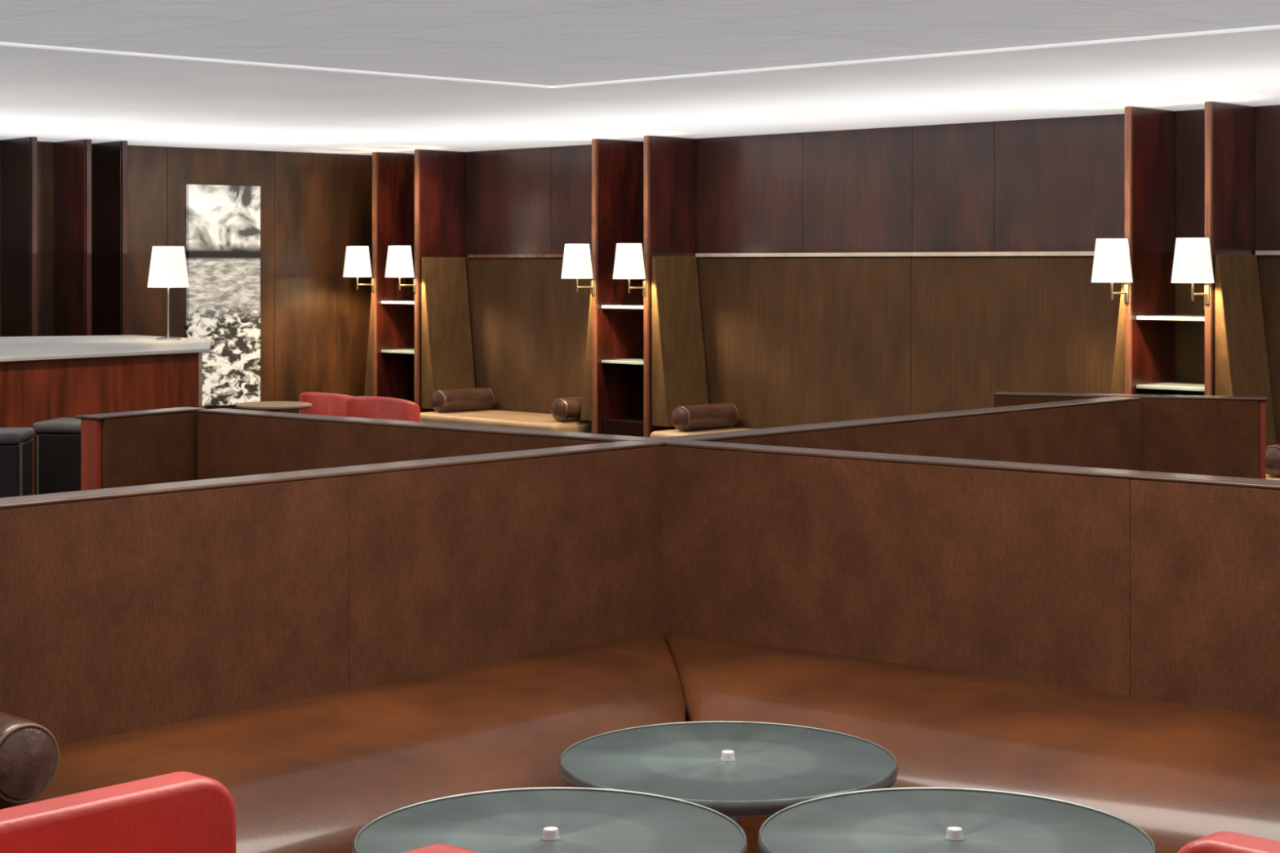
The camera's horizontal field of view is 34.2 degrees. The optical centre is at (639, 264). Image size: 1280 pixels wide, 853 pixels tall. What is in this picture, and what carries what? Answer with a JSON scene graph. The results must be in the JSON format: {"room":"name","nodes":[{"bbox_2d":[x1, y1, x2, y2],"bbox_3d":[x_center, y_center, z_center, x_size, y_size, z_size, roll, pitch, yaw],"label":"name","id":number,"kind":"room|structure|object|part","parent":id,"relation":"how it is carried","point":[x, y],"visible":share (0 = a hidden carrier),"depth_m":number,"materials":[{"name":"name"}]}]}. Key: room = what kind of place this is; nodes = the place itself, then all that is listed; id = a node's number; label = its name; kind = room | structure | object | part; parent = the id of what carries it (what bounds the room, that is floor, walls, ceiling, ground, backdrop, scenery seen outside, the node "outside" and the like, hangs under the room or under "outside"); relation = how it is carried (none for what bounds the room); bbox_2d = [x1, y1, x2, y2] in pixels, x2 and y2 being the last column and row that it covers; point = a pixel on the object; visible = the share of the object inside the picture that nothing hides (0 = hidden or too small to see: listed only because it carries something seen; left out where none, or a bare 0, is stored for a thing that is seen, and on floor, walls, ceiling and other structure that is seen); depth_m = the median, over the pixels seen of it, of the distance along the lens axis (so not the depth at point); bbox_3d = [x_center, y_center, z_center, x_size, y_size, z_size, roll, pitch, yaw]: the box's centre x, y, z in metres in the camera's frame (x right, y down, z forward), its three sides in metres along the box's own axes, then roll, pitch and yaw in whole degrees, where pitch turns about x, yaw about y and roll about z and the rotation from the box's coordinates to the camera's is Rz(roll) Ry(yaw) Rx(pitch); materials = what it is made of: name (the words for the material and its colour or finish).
{"room":"lounge bar","nodes":[
{"label":"lounge bar","id":0,"kind":"room"},
{"bbox_2d":[0,139,372,413],"bbox_3d":[-6.120,0.350,12.744,11.000,2.400,0.150,0,0,-42],"label":"wall","id":1,"kind":"structure","parent":0,"point":[315,320],"depth_m":15.66,"materials":[{"name":"brown wood"}]},
{"bbox_2d":[0,137,37,337],"bbox_3d":[-4.192,0.351,14.039,0.042,2.397,0.471,0,0,-42],"label":"pilaster","id":2,"kind":"object","parent":1,"relation":"attached to","point":[19,157],"visible":0.59,"depth_m":13.99,"materials":[{"name":"brown wood"}]},
{"bbox_3d":[-4.041,0.351,13.874,0.036,2.397,0.023,0,0,-42],"label":"edge trim","id":3,"kind":"part","parent":2,"relation":"part of","materials":[{"name":"brown wood"}]},
{"bbox_2d":[54,139,91,336],"bbox_3d":[-3.899,0.351,14.300,0.042,2.397,0.471,0,0,-42],"label":"pilaster","id":4,"kind":"object","parent":1,"relation":"attached to","point":[73,158],"visible":0.56,"depth_m":14.25,"materials":[{"name":"red wood"}]},
{"bbox_3d":[-3.748,0.351,14.135,0.036,2.397,0.023,0,0,-42],"label":"edge trim","id":5,"kind":"part","parent":4,"relation":"part of","materials":[{"name":"brown wood"}]},
{"bbox_2d":[91,141,127,335],"bbox_3d":[-3.699,0.351,14.479,0.042,2.397,0.471,0,0,-42],"label":"pilaster","id":6,"kind":"object","parent":1,"relation":"attached to","point":[108,159],"visible":0.46,"depth_m":14.42,"materials":[{"name":"brown wood"}]},
{"bbox_3d":[-3.547,0.351,14.313,0.036,2.397,0.023,0,0,-42],"label":"edge trim","id":7,"kind":"part","parent":6,"relation":"part of","materials":[{"name":"brown wood"}]},
{"bbox_2d":[186,184,260,406],"bbox_3d":[-3.068,0.230,15.331,0.600,1.620,0.040,0,0,-42],"label":"wall artwork","id":8,"kind":"object","parent":1,"relation":"attached to","point":[223,222],"visible":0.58,"depth_m":15.32},
{"bbox_2d":[0,0,1279,155],"bbox_3d":[-1.182,-0.904,4.546,19.688,0.132,16.180,0,0,44],"label":"ceiling","id":9,"kind":"structure","parent":0,"point":[46,95],"depth_m":8.97,"materials":[{"name":"white paint"}]},
{"bbox_2d":[0,42,553,88],"bbox_3d":[-3.833,-0.835,6.522,9.500,0.006,0.060,0,0,-44],"label":"trim","id":10,"kind":"structure","parent":9,"relation":"attached to","point":[1,43],"depth_m":8.69,"materials":[{"name":"white paint"}]},
{"bbox_2d":[551,25,1279,88],"bbox_3d":[3.052,-0.835,6.573,9.500,0.006,0.060,0,0,43],"label":"trim","id":11,"kind":"structure","parent":9,"relation":"attached to","point":[1274,27],"depth_m":8.28,"materials":[{"name":"white paint"}]},
{"bbox_2d":[465,105,1279,444],"bbox_3d":[3.214,0.350,11.376,14.350,2.400,0.153,0,0,44],"label":"wall","id":12,"kind":"structure","parent":0,"point":[788,340],"depth_m":12.97,"materials":[{"name":"brown wood"}]},
{"bbox_2d":[467,253,591,257],"bbox_3d":[-0.648,-0.060,15.043,1.800,0.024,0.020,0,0,44],"label":"trim","id":13,"kind":"structure","parent":12,"relation":"attached to","point":[526,255],"depth_m":15.28,"materials":[{"name":"brown wood"}]},
{"bbox_2d":[695,251,1094,257],"bbox_3d":[1.651,-0.060,12.788,3.560,0.024,0.021,0,0,44],"label":"trim","id":14,"kind":"structure","parent":12,"relation":"attached to","point":[1026,253],"depth_m":12.80,"materials":[{"name":"silver metal"}]},
{"bbox_2d":[1255,250,1279,255],"bbox_3d":[4.721,-0.060,9.778,3.960,0.024,0.022,0,0,44],"label":"trim","id":15,"kind":"structure","parent":12,"relation":"attached to","point":[1257,252],"depth_m":11.11,"materials":[{"name":"silver metal"}]},
{"bbox_3d":[-0.953,1.600,6.970,19.017,0.100,19.411,0,0,0],"label":"floor","id":16,"kind":"structure","parent":0,"visible":0},
{"bbox_2d":[0,427,39,497],"bbox_3d":[-2.880,1.139,9.200,0.364,0.808,0.364,0,0,-5],"label":"bar stool","id":17,"kind":"object","parent":16,"relation":"on","point":[15,443],"visible":0.55,"depth_m":9.05,"materials":[{"name":"grey leather"}]},
{"bbox_3d":[-2.880,0.760,9.200,0.340,0.050,0.340,0,0,-5],"label":"seat","id":18,"kind":"part","parent":17,"relation":"part of","materials":[{"name":"grey leather"}]},
{"bbox_3d":[-2.690,1.159,9.041,0.014,0.768,0.014,0,0,-5],"label":"leg","id":19,"kind":"part","parent":17,"relation":"part of","materials":[{"name":"metal"}]},
{"bbox_3d":[-2.721,1.159,9.390,0.014,0.768,0.014,0,0,-5],"label":"leg","id":20,"kind":"part","parent":17,"relation":"part of","materials":[{"name":"metal"}]},
{"bbox_2d":[31,417,81,494],"bbox_3d":[-2.640,1.139,9.800,0.364,0.808,0.364,0,0,6],"label":"bar stool","id":21,"kind":"object","parent":16,"relation":"on","point":[60,438],"visible":0.21,"depth_m":9.64,"materials":[{"name":"grey leather"}]},
{"bbox_3d":[-2.640,0.760,9.800,0.340,0.050,0.340,0,0,6],"label":"seat","id":22,"kind":"part","parent":21,"relation":"part of","materials":[{"name":"grey leather"}]},
{"bbox_2d":[0,334,212,494],"bbox_3d":[-3.550,1.000,11.025,2.499,1.100,4.347,0,0,0],"label":"bar counter","id":23,"kind":"object","parent":16,"relation":"on","point":[42,378],"depth_m":10.66,"materials":[{"name":"brown wood"}]},
{"bbox_2d":[0,334,212,362],"bbox_3d":[-3.550,0.461,11.025,2.499,0.022,4.347,0,0,0],"label":"countertop","id":24,"kind":"structure","parent":23,"relation":"on","point":[12,348],"depth_m":11.25,"materials":[{"name":"grey stone"}]},
{"bbox_2d":[147,246,189,340],"bbox_3d":[-2.800,0.172,12.350,0.244,0.555,0.244,0,0,0],"label":"table lamp","id":25,"kind":"object","parent":23,"relation":"on","point":[168,266],"visible":1,"depth_m":12.26,"materials":[{"name":"white fabric"}]},
{"bbox_3d":[-2.800,0.017,12.350,0.244,0.245,0.244,0,0,0],"label":"lamp shade","id":26,"kind":"part","parent":25,"relation":"part of","materials":[{"name":"white fabric"}]},
{"bbox_2d":[75,407,206,490],"bbox_3d":[-1.738,1.033,7.272,0.116,1.034,0.516,0,0,32],"label":"wall","id":27,"kind":"structure","parent":16,"relation":"on","point":[155,446],"depth_m":7.18,"materials":[{"name":"brown wood"}]},
{"bbox_3d":[-1.866,1.038,7.070,0.076,1.023,0.024,0,0,32],"label":"post","id":28,"kind":"part","parent":27,"relation":"part of","materials":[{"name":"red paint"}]},
{"bbox_3d":[-1.692,1.008,7.261,0.021,0.964,0.486,0,0,32],"label":"upholstered panel","id":29,"kind":"part","parent":27,"relation":"part of","materials":[{"name":"brown fabric"}]},
{"bbox_2d":[0,771,477,852],"bbox_3d":[-0.640,1.167,2.819,0.680,0.765,0.620,0,0,42],"label":"armchair","id":30,"kind":"object","parent":16,"relation":"on","point":[180,811],"visible":1,"depth_m":3.08,"materials":[{"name":"red leather"}]},
{"bbox_3d":[-0.836,1.087,3.045,0.085,0.605,0.550,0,0,43],"label":"armrest","id":31,"kind":"part","parent":30,"relation":"part of","materials":[{"name":"red leather"}]},
{"bbox_3d":[-0.397,1.087,2.643,0.085,0.605,0.550,0,0,43],"label":"armrest","id":32,"kind":"part","parent":30,"relation":"part of","materials":[{"name":"red leather"}]},
{"bbox_2d":[235,400,311,412],"bbox_3d":[-2.280,1.209,12.950,0.470,0.682,0.470,0,0,0],"label":"side table","id":33,"kind":"object","parent":16,"relation":"on","point":[277,406],"visible":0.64,"depth_m":12.81,"materials":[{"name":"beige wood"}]},
{"bbox_2d":[298,391,353,416],"bbox_3d":[-1.995,1.185,13.475,0.460,0.730,0.401,0,0,30],"label":"tub chair","id":34,"kind":"object","parent":16,"relation":"on","point":[322,403],"visible":0.2,"depth_m":13.29,"materials":[{"name":"red leather"}]},
{"bbox_2d":[346,395,420,422],"bbox_3d":[-1.610,1.180,12.922,0.460,0.740,0.401,0,0,20],"label":"tub chair","id":35,"kind":"object","parent":16,"relation":"on","point":[361,406],"visible":0.27,"depth_m":12.75,"materials":[{"name":"red leather"}]},
{"bbox_2d":[364,149,475,413],"bbox_3d":[-1.673,0.351,15.726,0.838,2.397,0.471,0,0,44],"label":"shelving unit","id":36,"kind":"object","parent":16,"relation":"on","point":[420,342],"visible":0.7,"depth_m":15.62,"materials":[{"name":"red wood"}]},
{"bbox_2d":[342,245,373,292],"bbox_3d":[-2.116,0.037,15.625,0.229,0.345,0.216,0,0,-5],"label":"wall sconce","id":37,"kind":"object","parent":36,"relation":"attached to","point":[357,261],"visible":1,"depth_m":15.55,"materials":[{"name":"white fabric"}]},
{"bbox_3d":[-2.123,0.100,15.624,0.012,0.180,0.012,0,0,44],"label":"stem","id":38,"kind":"part","parent":37,"relation":"part of","materials":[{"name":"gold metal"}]},
{"bbox_3d":[-2.123,-0.018,15.624,0.216,0.233,0.216,0,0,44],"label":"lamp shade","id":39,"kind":"part","parent":37,"relation":"part of","materials":[{"name":"white fabric"}]},
{"bbox_3d":[-2.072,0.155,15.676,0.010,0.010,0.145,0,0,44],"label":"arm","id":40,"kind":"part","parent":37,"relation":"part of","materials":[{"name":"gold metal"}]},
{"bbox_3d":[-2.021,0.160,15.728,0.028,0.100,0.010,0,0,44],"label":"plate","id":41,"kind":"part","parent":37,"relation":"part of","materials":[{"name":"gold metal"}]},
{"bbox_3d":[-2.008,0.351,15.741,0.036,2.397,0.023,0,0,44],"label":"edge trim","id":42,"kind":"part","parent":36,"relation":"part of","materials":[{"name":"brown wood"}]},
{"bbox_3d":[-1.843,0.351,15.910,0.036,2.397,0.446,0,0,44],"label":"panel","id":43,"kind":"part","parent":36,"relation":"part of","materials":[{"name":"red wood"}]},
{"bbox_3d":[-1.656,0.660,15.744,0.460,0.020,0.410,0,0,44],"label":"shelf","id":44,"kind":"part","parent":36,"relation":"part of","materials":[{"name":"grey glass"}]},
{"bbox_3d":[-1.656,0.290,15.744,0.460,0.020,0.410,0,0,44],"label":"shelf","id":45,"kind":"part","parent":36,"relation":"part of","materials":[{"name":"grey glass"}]},
{"bbox_2d":[384,245,416,292],"bbox_3d":[-1.759,0.037,15.275,0.229,0.345,0.216,0,0,-5],"label":"wall sconce","id":46,"kind":"object","parent":36,"relation":"attached to","point":[399,264],"visible":1,"depth_m":15.20,"materials":[{"name":"white fabric"}]},
{"bbox_3d":[-1.766,0.100,15.274,0.012,0.180,0.012,0,0,44],"label":"stem","id":47,"kind":"part","parent":46,"relation":"part of","materials":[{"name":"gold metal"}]},
{"bbox_3d":[-1.766,-0.018,15.274,0.216,0.233,0.216,0,0,44],"label":"lamp shade","id":48,"kind":"part","parent":46,"relation":"part of","materials":[{"name":"white fabric"}]},
{"bbox_3d":[-1.664,0.160,15.378,0.028,0.100,0.010,0,0,44],"label":"plate","id":49,"kind":"part","parent":46,"relation":"part of","materials":[{"name":"gold metal"}]},
{"bbox_3d":[-1.651,0.351,15.391,0.036,2.397,0.023,0,0,44],"label":"edge trim","id":50,"kind":"part","parent":36,"relation":"part of","materials":[{"name":"brown wood"}]},
{"bbox_3d":[-1.486,0.351,15.560,0.036,2.397,0.446,0,0,44],"label":"panel","id":51,"kind":"part","parent":36,"relation":"part of","materials":[{"name":"red wood"}]},
{"bbox_2d":[420,408,591,433],"bbox_3d":[-0.890,1.315,14.825,1.500,0.470,0.650,0,0,44],"label":"bench","id":52,"kind":"object","parent":16,"relation":"on","point":[492,418],"visible":0.16,"depth_m":14.61,"materials":[{"name":"beige fabric"}]},
{"bbox_2d":[431,387,493,412],"bbox_3d":[-1.301,0.995,15.263,0.164,0.164,0.516,0,0,44],"label":"bolster cushion","id":53,"kind":"object","parent":52,"relation":"on","point":[473,398],"visible":1,"depth_m":15.18,"materials":[{"name":"brown leather"}]},
{"bbox_2d":[551,396,582,421],"bbox_3d":[-0.387,0.995,14.367,0.164,0.164,0.516,0,0,44],"label":"bolster cushion","id":54,"kind":"object","parent":52,"relation":"on","point":[562,409],"visible":0.44,"depth_m":14.19,"materials":[{"name":"brown leather"}]},
{"bbox_2d":[351,786,747,852],"bbox_3d":[-0.148,1.242,3.450,0.653,0.616,0.653,0,0,0],"label":"cocktail table","id":55,"kind":"object","parent":16,"relation":"on","point":[543,820],"visible":0.99,"depth_m":3.54,"materials":[{"name":"grey glass"}]},
{"bbox_3d":[-0.148,0.943,3.450,0.030,0.018,0.030,0,0,0],"label":"knob","id":56,"kind":"part","parent":55,"relation":"part of","materials":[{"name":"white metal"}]},
{"bbox_2d":[0,396,1140,745],"bbox_3d":[0.101,1.033,6.144,0.118,1.034,5.280,0,0,43],"label":"wall","id":57,"kind":"structure","parent":16,"relation":"on","point":[123,609],"depth_m":5.18,"materials":[{"name":"brown leather"}]},
{"bbox_3d":[-1.185,1.008,4.689,0.021,0.964,1.337,0,0,43],"label":"upholstered panel","id":58,"kind":"part","parent":57,"relation":"part of","materials":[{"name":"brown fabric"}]},
{"bbox_3d":[-0.334,1.008,5.608,0.021,0.964,1.169,0,0,43],"label":"upholstered panel","id":59,"kind":"part","parent":57,"relation":"part of","materials":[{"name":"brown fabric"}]},
{"bbox_3d":[0.584,1.008,6.599,0.021,0.964,1.356,0,0,43],"label":"upholstered panel","id":60,"kind":"part","parent":57,"relation":"part of","materials":[{"name":"brown fabric"}]},
{"bbox_3d":[1.486,1.008,7.573,0.021,0.964,1.300,0,0,43],"label":"upholstered panel","id":61,"kind":"part","parent":57,"relation":"part of","materials":[{"name":"brown fabric"}]},
{"bbox_2d":[0,631,1279,852],"bbox_3d":[0.244,1.300,4.268,2.790,0.499,2.481,0,0,39],"label":"banquette","id":62,"kind":"object","parent":16,"relation":"on","point":[308,775],"visible":0.61,"depth_m":4.77,"materials":[{"name":"leather"}]},
{"bbox_2d":[0,711,59,803],"bbox_3d":[-1.341,0.967,4.168,0.446,0.162,0.162,0,0,43],"label":"bolster cushion","id":63,"kind":"object","parent":62,"relation":"on","point":[29,753],"visible":1,"depth_m":4.02,"materials":[{"name":"brown leather"}]},
{"bbox_2d":[580,135,708,437],"bbox_3d":[0.025,0.351,14.062,0.829,2.397,0.471,0,0,44],"label":"shelving unit","id":64,"kind":"object","parent":16,"relation":"on","point":[645,360],"visible":0.68,"depth_m":13.99,"materials":[{"name":"red wood"}]},
{"bbox_2d":[560,244,594,295],"bbox_3d":[-0.415,0.037,13.957,0.229,0.345,0.216,0,0,-5],"label":"wall sconce","id":65,"kind":"object","parent":64,"relation":"attached to","point":[577,264],"visible":1,"depth_m":13.88,"materials":[{"name":"white fabric"}]},
{"bbox_3d":[-0.422,0.100,13.957,0.012,0.180,0.012,0,0,44],"label":"stem","id":66,"kind":"part","parent":65,"relation":"part of","materials":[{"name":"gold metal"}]},
{"bbox_3d":[-0.422,-0.018,13.957,0.216,0.233,0.216,0,0,44],"label":"lamp shade","id":67,"kind":"part","parent":65,"relation":"part of","materials":[{"name":"white fabric"}]},
{"bbox_3d":[-0.371,0.155,14.009,0.010,0.010,0.145,0,0,44],"label":"arm","id":68,"kind":"part","parent":65,"relation":"part of","materials":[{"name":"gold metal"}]},
{"bbox_3d":[-0.320,0.160,14.060,0.028,0.100,0.010,0,0,44],"label":"plate","id":69,"kind":"part","parent":65,"relation":"part of","materials":[{"name":"gold metal"}]},
{"bbox_3d":[-0.307,0.351,14.074,0.036,2.397,0.023,0,0,44],"label":"edge trim","id":70,"kind":"part","parent":64,"relation":"part of","materials":[{"name":"brown wood"}]},
{"bbox_3d":[-0.142,0.351,14.242,0.036,2.397,0.446,0,0,44],"label":"panel","id":71,"kind":"part","parent":64,"relation":"part of","materials":[{"name":"red wood"}]},
{"bbox_3d":[0.042,1.300,14.079,0.451,0.500,0.410,0,0,44],"label":"shelf","id":72,"kind":"part","parent":64,"relation":"part of","materials":[{"name":"brown wood"}]},
{"bbox_3d":[0.042,0.660,14.079,0.451,0.020,0.410,0,0,44],"label":"shelf","id":73,"kind":"part","parent":64,"relation":"part of","materials":[{"name":"grey glass"}]},
{"bbox_3d":[0.042,0.290,14.079,0.451,0.020,0.410,0,0,44],"label":"shelf","id":74,"kind":"part","parent":64,"relation":"part of","materials":[{"name":"grey glass"}]},
{"bbox_2d":[613,243,646,296],"bbox_3d":[-0.064,0.037,13.614,0.229,0.345,0.216,0,0,-5],"label":"wall sconce","id":75,"kind":"object","parent":64,"relation":"attached to","point":[628,264],"visible":1,"depth_m":13.53,"materials":[{"name":"white fabric"}]},
{"bbox_3d":[-0.071,0.100,13.613,0.012,0.180,0.012,0,0,44],"label":"stem","id":76,"kind":"part","parent":75,"relation":"part of","materials":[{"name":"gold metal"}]},
{"bbox_3d":[-0.071,-0.018,13.613,0.216,0.233,0.216,0,0,44],"label":"lamp shade","id":77,"kind":"part","parent":75,"relation":"part of","materials":[{"name":"white fabric"}]},
{"bbox_3d":[0.030,0.160,13.717,0.028,0.100,0.010,0,0,44],"label":"plate","id":78,"kind":"part","parent":75,"relation":"part of","materials":[{"name":"gold metal"}]},
{"bbox_3d":[0.043,0.351,13.730,0.036,2.397,0.023,0,0,44],"label":"edge trim","id":79,"kind":"part","parent":64,"relation":"part of","materials":[{"name":"brown wood"}]},
{"bbox_3d":[0.209,0.351,13.899,0.036,2.397,0.446,0,0,44],"label":"panel","id":80,"kind":"part","parent":64,"relation":"part of","materials":[{"name":"red wood"}]},
{"bbox_2d":[631,437,687,445],"bbox_3d":[0.060,1.032,6.100,0.124,1.035,0.124,0,0,43],"label":"post","id":81,"kind":"object","parent":16,"relation":"on","point":[662,441],"visible":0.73,"depth_m":6.08,"materials":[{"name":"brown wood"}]},
{"bbox_2d":[649,426,752,437],"bbox_3d":[1.427,1.315,12.553,3.230,0.470,0.650,0,0,44],"label":"bench","id":82,"kind":"object","parent":16,"relation":"on","point":[673,433],"visible":0.11,"depth_m":13.43,"materials":[{"name":"beige leather"}]},
{"bbox_2d":[671,402,738,431],"bbox_3d":[0.427,0.995,13.569,0.164,0.164,0.516,0,0,44],"label":"bolster cushion","id":83,"kind":"object","parent":82,"relation":"on","point":[713,415],"visible":1,"depth_m":13.47,"materials":[{"name":"brown leather"}]},
{"bbox_2d":[559,720,897,826],"bbox_3d":[0.174,1.256,4.115,0.669,0.588,0.669,0,0,0],"label":"cocktail table","id":84,"kind":"object","parent":16,"relation":"on","point":[735,770],"visible":0.85,"depth_m":4.09,"materials":[{"name":"grey metal"}]},
{"bbox_3d":[0.174,0.971,4.115,0.030,0.018,0.030,0,0,0],"label":"knob","id":85,"kind":"part","parent":84,"relation":"part of","materials":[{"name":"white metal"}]},
{"bbox_2d":[197,408,1279,717],"bbox_3d":[0.338,1.033,5.872,4.840,1.034,0.116,0,0,39],"label":"wall","id":86,"kind":"structure","parent":16,"relation":"on","point":[1153,585],"depth_m":5.42,"materials":[{"name":"brown leather"}]},
{"bbox_3d":[-1.190,1.008,7.068,0.960,0.964,0.021,0,0,39],"label":"upholstered panel","id":87,"kind":"part","parent":86,"relation":"part of","materials":[{"name":"brown fabric"}]},
{"bbox_3d":[-0.411,1.008,6.428,1.056,0.964,0.021,0,0,39],"label":"upholstered panel","id":88,"kind":"part","parent":86,"relation":"part of","materials":[{"name":"brown fabric"}]},
{"bbox_3d":[0.635,1.008,5.569,1.476,0.964,0.021,0,0,39],"label":"upholstered panel","id":89,"kind":"part","parent":86,"relation":"part of","materials":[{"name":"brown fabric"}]},
{"bbox_3d":[1.681,1.008,4.710,1.230,0.964,0.021,0,0,39],"label":"upholstered panel","id":90,"kind":"part","parent":86,"relation":"part of","materials":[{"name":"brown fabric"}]},
{"bbox_2d":[757,786,1156,852],"bbox_3d":[0.522,1.242,3.450,0.653,0.616,0.653,0,0,0],"label":"cocktail table","id":91,"kind":"object","parent":16,"relation":"on","point":[913,820],"visible":1,"depth_m":3.52,"materials":[{"name":"grey glass"}]},
{"bbox_3d":[0.522,0.943,3.450,0.030,0.018,0.030,0,0,0],"label":"knob","id":92,"kind":"part","parent":91,"relation":"part of","materials":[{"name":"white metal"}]},
{"bbox_2d":[994,391,1267,479],"bbox_3d":[1.929,1.033,8.206,1.045,1.034,0.116,0,0,17],"label":"wall","id":93,"kind":"structure","parent":16,"relation":"on","point":[1223,436],"depth_m":8.07,"materials":[{"name":"brown wood"}]},
{"bbox_3d":[1.655,1.008,8.243,0.500,0.964,0.021,0,0,17],"label":"upholstered panel","id":94,"kind":"part","parent":93,"relation":"part of","materials":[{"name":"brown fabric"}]},
{"bbox_3d":[2.140,1.008,8.093,0.515,0.964,0.021,0,0,17],"label":"upholstered panel","id":95,"kind":"part","parent":93,"relation":"part of","materials":[{"name":"brown fabric"}]},
{"bbox_3d":[2.412,1.038,8.056,0.024,1.023,0.076,0,0,17],"label":"post","id":96,"kind":"part","parent":93,"relation":"part of","materials":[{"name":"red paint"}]},
{"bbox_2d":[1111,102,1276,447],"bbox_3d":[2.955,0.351,11.189,0.815,2.397,0.471,0,0,44],"label":"shelving unit","id":97,"kind":"object","parent":16,"relation":"on","point":[1236,357],"visible":0.55,"depth_m":11.13,"materials":[{"name":"red wood"}]},
{"bbox_2d":[1091,238,1133,302],"bbox_3d":[2.521,0.037,11.079,0.229,0.345,0.216,0,0,-5],"label":"wall sconce","id":98,"kind":"object","parent":97,"relation":"attached to","point":[1112,261],"visible":1,"depth_m":11.00,"materials":[{"name":"white fabric"}]},
{"bbox_3d":[2.514,0.100,11.079,0.012,0.180,0.012,0,0,44],"label":"stem","id":99,"kind":"part","parent":98,"relation":"part of","materials":[{"name":"gold metal"}]},
{"bbox_3d":[2.514,-0.018,11.079,0.216,0.233,0.216,0,0,44],"label":"lamp shade","id":100,"kind":"part","parent":98,"relation":"part of","materials":[{"name":"white fabric"}]},
{"bbox_3d":[2.565,0.155,11.131,0.010,0.010,0.145,0,0,44],"label":"arm","id":101,"kind":"part","parent":98,"relation":"part of","materials":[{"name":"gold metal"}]},
{"bbox_3d":[2.615,0.160,11.182,0.028,0.100,0.010,0,0,44],"label":"plate","id":102,"kind":"part","parent":98,"relation":"part of","materials":[{"name":"gold metal"}]},
{"bbox_3d":[2.628,0.351,11.196,0.036,2.397,0.023,0,0,44],"label":"edge trim","id":103,"kind":"part","parent":97,"relation":"part of","materials":[{"name":"brown wood"}]},
{"bbox_3d":[2.794,0.351,11.365,0.036,2.397,0.446,0,0,44],"label":"panel","id":104,"kind":"part","parent":97,"relation":"part of","materials":[{"name":"red wood"}]},
{"bbox_3d":[2.973,0.660,11.206,0.437,0.020,0.410,0,0,44],"label":"shelf","id":105,"kind":"part","parent":97,"relation":"part of","materials":[{"name":"grey glass"}]},
{"bbox_3d":[2.973,0.290,11.206,0.437,0.020,0.410,0,0,44],"label":"shelf","id":106,"kind":"part","parent":97,"relation":"part of","materials":[{"name":"grey glass"}]},
{"bbox_2d":[1170,237,1213,304],"bbox_3d":[2.861,0.037,10.746,0.229,0.345,0.216,0,0,-5],"label":"wall sconce","id":107,"kind":"object","parent":97,"relation":"attached to","point":[1192,263],"visible":1,"depth_m":10.67,"materials":[{"name":"white fabric"}]},
{"bbox_3d":[2.854,0.100,10.745,0.012,0.180,0.012,0,0,44],"label":"stem","id":108,"kind":"part","parent":107,"relation":"part of","materials":[{"name":"gold metal"}]},
{"bbox_3d":[2.854,-0.018,10.745,0.216,0.233,0.216,0,0,44],"label":"lamp shade","id":109,"kind":"part","parent":107,"relation":"part of","materials":[{"name":"white fabric"}]},
{"bbox_3d":[2.905,0.155,10.797,0.010,0.010,0.145,0,0,44],"label":"arm","id":110,"kind":"part","parent":107,"relation":"part of","materials":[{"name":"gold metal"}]},
{"bbox_3d":[2.956,0.160,10.848,0.028,0.100,0.010,0,0,44],"label":"plate","id":111,"kind":"part","parent":107,"relation":"part of","materials":[{"name":"gold metal"}]},
{"bbox_3d":[2.969,0.351,10.862,0.036,2.397,0.023,0,0,44],"label":"edge trim","id":112,"kind":"part","parent":97,"relation":"part of","materials":[{"name":"brown wood"}]},
{"bbox_3d":[3.135,0.351,11.031,0.036,2.397,0.446,0,0,44],"label":"panel","id":113,"kind":"part","parent":97,"relation":"part of","materials":[{"name":"red wood"}]},
{"bbox_2d":[1177,831,1279,852],"bbox_3d":[0.792,1.173,2.533,0.620,0.755,0.620,0,0,45],"label":"armchair","id":114,"kind":"object","parent":16,"relation":"on","point":[1224,842],"visible":1,"depth_m":2.87,"materials":[{"name":"red leather"}]},
{"bbox_2d":[1266,473,1279,479],"bbox_3d":[4.548,1.315,9.494,3.790,0.470,0.650,0,0,44],"label":"bench","id":115,"kind":"object","parent":16,"relation":"on","point":[1268,477],"visible":0.02,"depth_m":10.51,"materials":[{"name":"beige leather"}]},
{"bbox_2d":[1266,444,1279,476],"bbox_3d":[3.369,0.995,10.684,0.164,0.164,0.516,0,0,44],"label":"bolster cushion","id":116,"kind":"object","parent":115,"relation":"on","point":[1273,451],"visible":0.68,"depth_m":10.50,"materials":[{"name":"brown leather"}]}
]}

